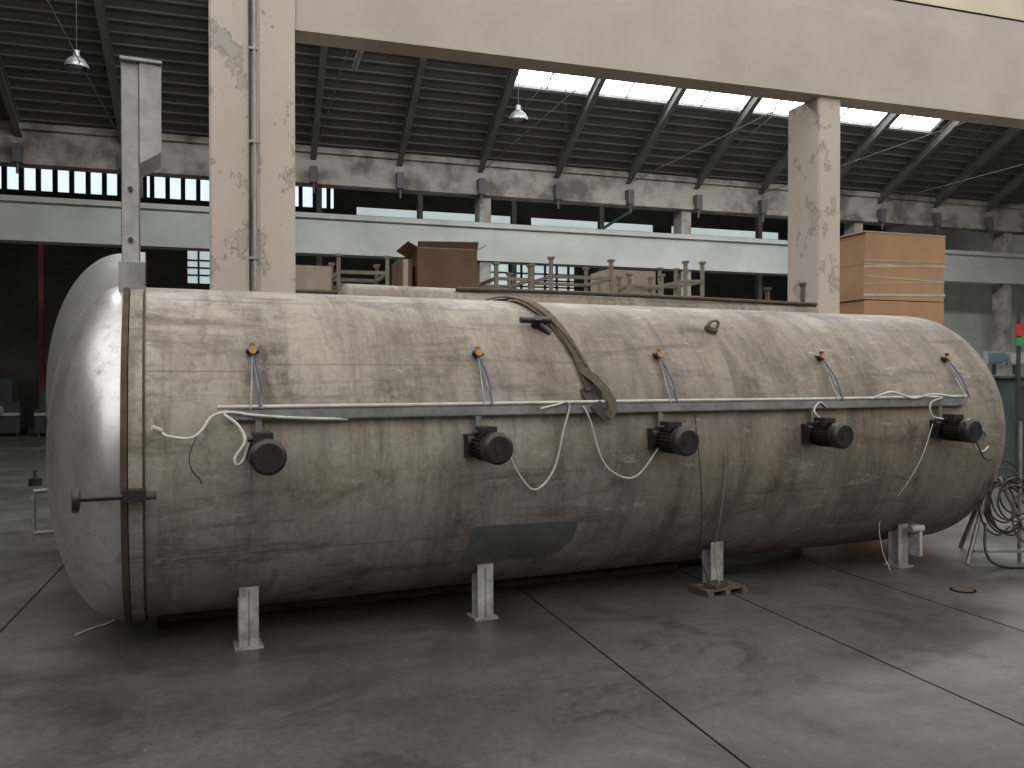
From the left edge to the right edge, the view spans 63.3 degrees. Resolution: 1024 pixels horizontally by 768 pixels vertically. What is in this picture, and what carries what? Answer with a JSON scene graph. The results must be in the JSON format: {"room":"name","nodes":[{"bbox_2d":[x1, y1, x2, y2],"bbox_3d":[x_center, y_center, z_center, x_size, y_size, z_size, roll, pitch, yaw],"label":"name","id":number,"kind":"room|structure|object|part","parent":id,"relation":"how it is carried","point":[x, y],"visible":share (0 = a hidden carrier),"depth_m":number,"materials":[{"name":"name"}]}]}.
{"room":"factory hall","nodes":[
{"label":"factory hall","id":0,"kind":"room"},
{"bbox_2d":[0,174,885,424],"bbox_3d":[-3.980,-3.329,30.354,43.001,9.200,0.300,0,1,-18],"label":"wall","id":1,"kind":"structure","parent":0,"point":[19,317],"depth_m":27.84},
{"bbox_2d":[0,166,787,300],"bbox_3d":[-3.954,-5.203,30.253,43.000,3.550,0.172,0,1,-18],"label":"window","id":2,"kind":"structure","parent":1,"relation":"in","point":[198,267],"depth_m":28.18,"materials":[{"name":"white"}]},
{"bbox_2d":[0,425,1023,767],"bbox_3d":[2.350,1.567,12.325,44.001,0.200,40.000,0,1,-18],"label":"floor","id":3,"kind":"structure","parent":0,"point":[416,682],"depth_m":4.50,"materials":[{"name":"concrete"}]},
{"bbox_2d":[0,379,27,435],"bbox_3d":[-13.402,0.614,21.794,1.000,1.500,0.920,0,1,-18],"label":"machine","id":4,"kind":"object","parent":3,"relation":"on","point":[13,413],"visible":1,"depth_m":21.61,"materials":[{"name":"metal"}]},
{"bbox_2d":[28,470,41,485],"bbox_3d":[-6.900,1.360,12.015,0.180,0.220,0.180,0,1,0],"label":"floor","id":5,"kind":"structure","parent":3,"relation":"on","point":[35,481],"depth_m":11.97,"materials":[{"name":"black paint"}]},
{"bbox_2d":[34,244,44,432],"bbox_3d":[-13.080,-1.750,23.090,0.320,6.200,0.400,0,1,-18],"label":"steel column","id":6,"kind":"structure","parent":3,"relation":"on","point":[41,247],"depth_m":23.00,"materials":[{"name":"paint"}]},
{"bbox_2d":[34,390,46,436],"bbox_3d":[-12.024,0.763,21.923,0.900,1.200,0.920,0,1,-18],"label":"machine","id":7,"kind":"object","parent":3,"relation":"on","point":[40,416],"visible":0.24,"depth_m":21.52,"materials":[{"name":"metal"}]},
{"bbox_2d":[46,252,146,419],"bbox_3d":[-3.446,0.187,7.229,1.040,2.670,2.480,0,1,-23],"label":"tank","id":8,"kind":"object","parent":3,"relation":"on","point":[102,275],"visible":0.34,"depth_m":6.52,"materials":[{"name":"metal"}]},
{"bbox_2d":[209,0,295,292],"bbox_3d":[-2.328,-1.731,7.447,0.709,6.500,0.660,0,1,-18],"label":"concrete pillar","id":9,"kind":"structure","parent":3,"relation":"on","point":[252,42],"depth_m":7.16,"materials":[{"name":"paint"}]},
{"bbox_2d":[296,289,337,294],"bbox_3d":[0.276,0.210,10.594,7.280,2.550,1.280,0,1,-18],"label":"storage rack","id":10,"kind":"object","parent":3,"relation":"on","point":[334,292],"visible":0.02,"depth_m":9.14,"materials":[{"name":"metal"}]},
{"bbox_2d":[295,265,330,289],"bbox_3d":[-2.374,-1.191,9.622,0.470,0.270,0.802,0,1,-18],"label":"cardboard box","id":11,"kind":"object","parent":10,"relation":"on","point":[307,277],"visible":0.64,"depth_m":9.25,"materials":[{"name":"brown cardboard"}]},
{"bbox_2d":[328,253,390,290],"bbox_3d":[-1.812,-1.263,9.803,0.626,0.410,0.876,0,1,-18],"label":"wooden frame","id":12,"kind":"object","parent":10,"relation":"on","point":[336,276],"visible":0.71,"depth_m":9.48,"materials":[{"name":"brown wood"}]},
{"bbox_2d":[392,259,411,285],"bbox_3d":[-1.316,-1.259,9.909,0.160,0.400,0.502,0,1,-18],"label":"cardboard box","id":13,"kind":"object","parent":10,"relation":"on","point":[401,268],"visible":0.69,"depth_m":9.68,"materials":[{"name":"brown cardboard"}]},
{"bbox_2d":[396,241,485,287],"bbox_3d":[-0.866,-1.368,10.075,0.944,0.614,0.859,0,1,-18],"label":"cardboard box","id":14,"kind":"object","parent":10,"relation":"on","point":[436,266],"visible":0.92,"depth_m":9.72,"materials":[{"name":"brown cardboard"}]},
{"bbox_2d":[477,262,535,288],"bbox_3d":[-0.114,-1.260,10.401,0.526,0.390,0.976,0,1,-18],"label":"wooden frame","id":15,"kind":"object","parent":10,"relation":"on","point":[495,278],"visible":0.55,"depth_m":10.02,"materials":[{"name":"brown wood"}]},
{"bbox_2d":[526,256,614,292],"bbox_3d":[0.735,-1.312,10.620,0.876,0.490,0.876,0,1,-18],"label":"wooden frame","id":16,"kind":"object","parent":10,"relation":"on","point":[550,276],"visible":0.59,"depth_m":10.34,"materials":[{"name":"brown wood"}]},
{"bbox_2d":[591,269,654,293],"bbox_3d":[1.492,-1.288,11.204,0.700,0.430,0.552,0,1,-18],"label":"cardboard box","id":17,"kind":"object","parent":10,"relation":"on","point":[638,277],"visible":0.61,"depth_m":10.96,"materials":[{"name":"brown cardboard"}]},
{"bbox_2d":[615,273,664,294],"bbox_3d":[1.644,-1.232,10.650,0.526,0.330,0.376,0,1,-18],"label":"wooden frame","id":18,"kind":"object","parent":10,"relation":"on","point":[650,287],"visible":0.62,"depth_m":10.56,"materials":[{"name":"brown wood"}]},
{"bbox_2d":[656,261,705,296],"bbox_3d":[2.267,-1.338,11.164,0.326,0.530,0.776,0,1,-18],"label":"wooden frame","id":19,"kind":"object","parent":10,"relation":"on","point":[686,282],"visible":0.62,"depth_m":10.85,"materials":[{"name":"brown wood"}]},
{"bbox_2d":[475,196,490,284],"bbox_3d":[-0.783,-1.942,22.310,0.320,6.600,0.500,0,1,-18],"label":"concrete pillar","id":20,"kind":"structure","parent":3,"relation":"on","point":[482,211],"depth_m":22.06,"materials":[{"name":"grey concrete"}]},
{"bbox_2d":[0,440,1023,767],"bbox_3d":[2.488,1.471,11.896,42.000,0.001,38.901,0,1,-18],"label":"joint","id":21,"kind":"object","parent":3,"relation":"on","point":[24,606],"depth_m":4.91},
{"bbox_2d":[31,55,1005,650],"bbox_3d":[0.554,-0.206,6.625,7.551,3.468,2.652,0,1,-23],"label":"tank","id":22,"kind":"object","parent":3,"relation":"on","point":[371,394],"visible":0.94,"depth_m":5.18,"materials":[{"name":"metal"}]},
{"bbox_2d":[246,420,286,475],"bbox_3d":[-1.315,0.312,4.416,0.188,0.319,0.352,0,1,-23],"label":"motor","id":23,"kind":"object","parent":22,"relation":"attached to","point":[266,456],"visible":0.98,"depth_m":4.27,"materials":[{"name":"black paint"}]},
{"bbox_2d":[463,416,512,464],"bbox_3d":[-0.146,0.306,4.923,0.199,0.319,0.361,0,1,-23],"label":"motor","id":24,"kind":"object","parent":22,"relation":"attached to","point":[485,444],"visible":1,"depth_m":4.79,"materials":[{"name":"black paint"}]},
{"bbox_2d":[487,296,616,421],"bbox_3d":[0.153,-0.207,5.866,0.295,0.885,1.442,0,1,-35],"label":"strap","id":25,"kind":"object","parent":22,"relation":"attached to","point":[594,385],"visible":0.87,"depth_m":5.43,"materials":[{"name":"brown fabric"}]},
{"bbox_3d":[1.037,0.141,5.604,5.720,0.086,0.100,0,1,-23],"label":"cable rail","id":26,"kind":"part","parent":22,"relation":"part of","materials":[{"name":"grey metal"}]},
{"bbox_2d":[647,412,698,455],"bbox_3d":[1.049,0.301,5.435,0.199,0.319,0.361,0,1,-23],"label":"motor","id":27,"kind":"object","parent":22,"relation":"attached to","point":[671,437],"visible":1,"depth_m":5.35,"materials":[{"name":"black paint"}]},
{"bbox_2d":[801,409,853,448],"bbox_3d":[2.253,0.295,5.951,0.199,0.319,0.361,0,1,-23],"label":"motor","id":28,"kind":"object","parent":22,"relation":"attached to","point":[820,431],"visible":1,"depth_m":5.89,"materials":[{"name":"black paint"}]},
{"bbox_2d":[929,406,982,442],"bbox_3d":[3.448,0.290,6.463,0.199,0.319,0.361,0,1,-23],"label":"motor","id":29,"kind":"object","parent":22,"relation":"attached to","point":[954,427],"visible":0.98,"depth_m":6.40,"materials":[{"name":"black paint"}]},
{"bbox_2d":[316,188,777,299],"bbox_3d":[1.879,-3.191,26.827,16.000,9.000,0.201,0,1,-18],"label":"frame","id":30,"kind":"object","parent":3,"relation":"on","point":[513,204],"visible":0.11,"depth_m":26.28,"materials":[{"name":"grey metal"}]},
{"bbox_2d":[673,210,690,295],"bbox_3d":[4.948,-1.961,24.150,0.320,6.600,0.500,0,1,-18],"label":"concrete pillar","id":31,"kind":"structure","parent":3,"relation":"on","point":[681,218],"depth_m":23.91,"materials":[{"name":"grey concrete"}]},
{"bbox_2d":[689,579,747,597],"bbox_3d":[1.518,1.491,6.121,0.367,0.084,0.239,0,1,-23],"label":"pallet","id":32,"kind":"object","parent":3,"relation":"on","point":[705,589],"visible":0.99,"depth_m":6.05,"materials":[{"name":"brown wood"}]},
{"bbox_2d":[788,96,839,313],"bbox_3d":[3.391,-0.816,9.351,0.300,4.630,0.550,0,1,-18],"label":"concrete pillar","id":33,"kind":"structure","parent":3,"relation":"on","point":[813,125],"depth_m":9.11,"materials":[{"name":"paint"}]},
{"bbox_2d":[199,0,1023,128],"bbox_3d":[2.829,-3.749,9.139,43.000,1.240,0.651,0,1,-18],"label":"beam","id":34,"kind":"structure","parent":33,"relation":"on","point":[903,57],"depth_m":8.66,"materials":[{"name":"concrete"}]},
{"bbox_2d":[844,221,862,234],"bbox_3d":[10.680,-1.981,25.990,0.320,6.600,0.500,0,1,-18],"label":"concrete pillar","id":35,"kind":"structure","parent":3,"relation":"on","point":[853,227],"depth_m":25.77,"materials":[{"name":"grey concrete"}]},
{"bbox_2d":[839,231,945,325],"bbox_3d":[4.913,-0.234,11.186,1.304,3.425,1.020,0,1,-18],"label":"cardboard boxes","id":36,"kind":"object","parent":3,"relation":"on","point":[882,273],"visible":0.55,"depth_m":10.70,"materials":[{"name":"cardboard"}]},
{"bbox_2d":[949,586,976,593],"bbox_3d":[3.350,1.529,6.167,0.180,0.009,0.180,0,1,0],"label":"drain cover","id":37,"kind":"object","parent":3,"relation":"on","point":[955,589],"visible":1,"depth_m":6.15,"materials":[{"name":"brown metal"}]},
{"bbox_2d":[958,422,1023,568],"bbox_3d":[4.155,0.928,7.134,0.683,1.211,0.988,0,1,-33],"label":"stand","id":38,"kind":"object","parent":3,"relation":"on","point":[1017,509],"visible":0.94,"depth_m":7.08,"materials":[{"name":"black paint"}]},
{"bbox_2d":[992,232,1011,374],"bbox_3d":[16.412,-2.001,27.830,0.320,6.600,0.500,0,1,-18],"label":"concrete pillar","id":39,"kind":"structure","parent":3,"relation":"on","point":[1001,242],"depth_m":27.63,"materials":[{"name":"grey concrete"}]},
{"bbox_2d":[983,351,1023,374],"bbox_3d":[8.600,0.439,14.406,1.400,2.010,0.800,0,1,0],"label":"desk","id":40,"kind":"object","parent":3,"relation":"on","point":[989,357],"visible":0.38,"depth_m":14.25,"materials":[{"name":"grey paint"}]},
{"bbox_2d":[992,375,1023,484],"bbox_3d":[7.500,0.668,12.158,0.800,1.600,0.800,0,1,0],"label":"cabinet","id":41,"kind":"object","parent":3,"relation":"on","point":[1006,384],"visible":0.38,"depth_m":11.91,"materials":[{"name":"metal"}]},
{"bbox_2d":[1009,311,1023,488],"bbox_3d":[7.125,0.224,11.673,0.250,2.500,0.140,0,1,0],"label":"pole","id":42,"kind":"object","parent":3,"relation":"on","point":[1019,328],"visible":0.77,"depth_m":11.70,"materials":[{"name":"metal"}]},
{"bbox_3d":[-17.979,-1.882,16.789,0.320,6.600,0.500,0,1,-18],"label":"concrete pillar","id":43,"kind":"structure","parent":3,"relation":"on","visible":0},
{"bbox_2d":[0,194,1023,285],"bbox_3d":[-1.368,-3.764,22.050,42.900,0.990,0.663,0,1,-18],"label":"beam","id":44,"kind":"structure","parent":43,"relation":"attached to","point":[23,219],"depth_m":21.73,"materials":[{"name":"grey concrete"}]},
{"bbox_2d":[0,0,1023,203],"bbox_3d":[0.789,-7.678,15.453,43.001,3.720,13.500,0,1,-18],"label":"ceiling","id":45,"kind":"structure","parent":0,"point":[457,102],"depth_m":20.02,"materials":[{"name":"grey metal"}]},
{"bbox_2d":[63,0,88,71],"bbox_3d":[-7.519,-6.998,14.316,0.400,3.085,0.400,0,1,-18],"label":"lamp","id":46,"kind":"object","parent":45,"relation":"hanging from","point":[71,63],"visible":0.9,"depth_m":14.30,"materials":[{"name":"silver metal"}]},
{"bbox_2d":[352,50,363,70],"bbox_3d":[-3.102,-7.419,16.779,0.100,1.774,1.200,0,1,-18],"label":"lamp","id":47,"kind":"object","parent":45,"relation":"hanging from","point":[358,56],"visible":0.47,"depth_m":16.87,"materials":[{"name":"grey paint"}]},
{"bbox_2d":[0,0,1023,236],"bbox_3d":[2.143,-7.024,16.000,40.950,4.700,13.300,0,1,-18],"label":"roof trusses","id":48,"kind":"object","parent":45,"relation":"attached to","point":[677,94],"visible":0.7,"depth_m":21.51,"materials":[{"name":"grey metal"}]},
{"bbox_2d":[508,69,527,122],"bbox_3d":[0.127,-6.949,16.771,0.400,3.235,0.400,0,1,-18],"label":"lamp","id":49,"kind":"object","parent":45,"relation":"hanging from","point":[518,116],"visible":0.99,"depth_m":16.74,"materials":[{"name":"silver metal"}]},
{"bbox_2d":[513,69,940,134],"bbox_3d":[6.129,-7.548,20.934,12.680,0.950,1.670,0,1,-18],"label":"window","id":50,"kind":"structure","parent":45,"relation":"attached to","point":[529,80],"depth_m":21.09,"materials":[{"name":"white glass"}]},
{"bbox_2d":[0,120,1023,234],"bbox_3d":[-1.341,-5.488,21.945,42.900,1.000,0.483,0,1,-18],"label":"concrete beam","id":51,"kind":"structure","parent":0,"point":[46,146],"depth_m":22.09,"materials":[{"name":"concrete"}]},
{"bbox_2d":[886,226,1023,253],"bbox_3d":[22.483,-4.103,18.728,0.315,11.000,40.000,0,1,-18],"label":"wall","id":52,"kind":"structure","parent":0,"point":[954,240],"depth_m":32.67,"materials":[{"name":"paint"}]},
{"bbox_2d":[907,0,1023,19],"bbox_3d":[2.867,-5.734,9.083,43.050,2.730,0.342,0,1,-18],"label":"wall","id":53,"kind":"structure","parent":0,"point":[1014,9],"depth_m":9.86,"materials":[{"name":"beige paint"}]},
{"bbox_2d":[938,283,1023,374],"bbox_3d":[14.676,-1.159,28.537,8.600,4.900,0.210,0,1,-18],"label":"wall partition","id":54,"kind":"structure","parent":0,"point":[967,307],"depth_m":28.90,"materials":[{"name":"grey concrete"}]}
]}

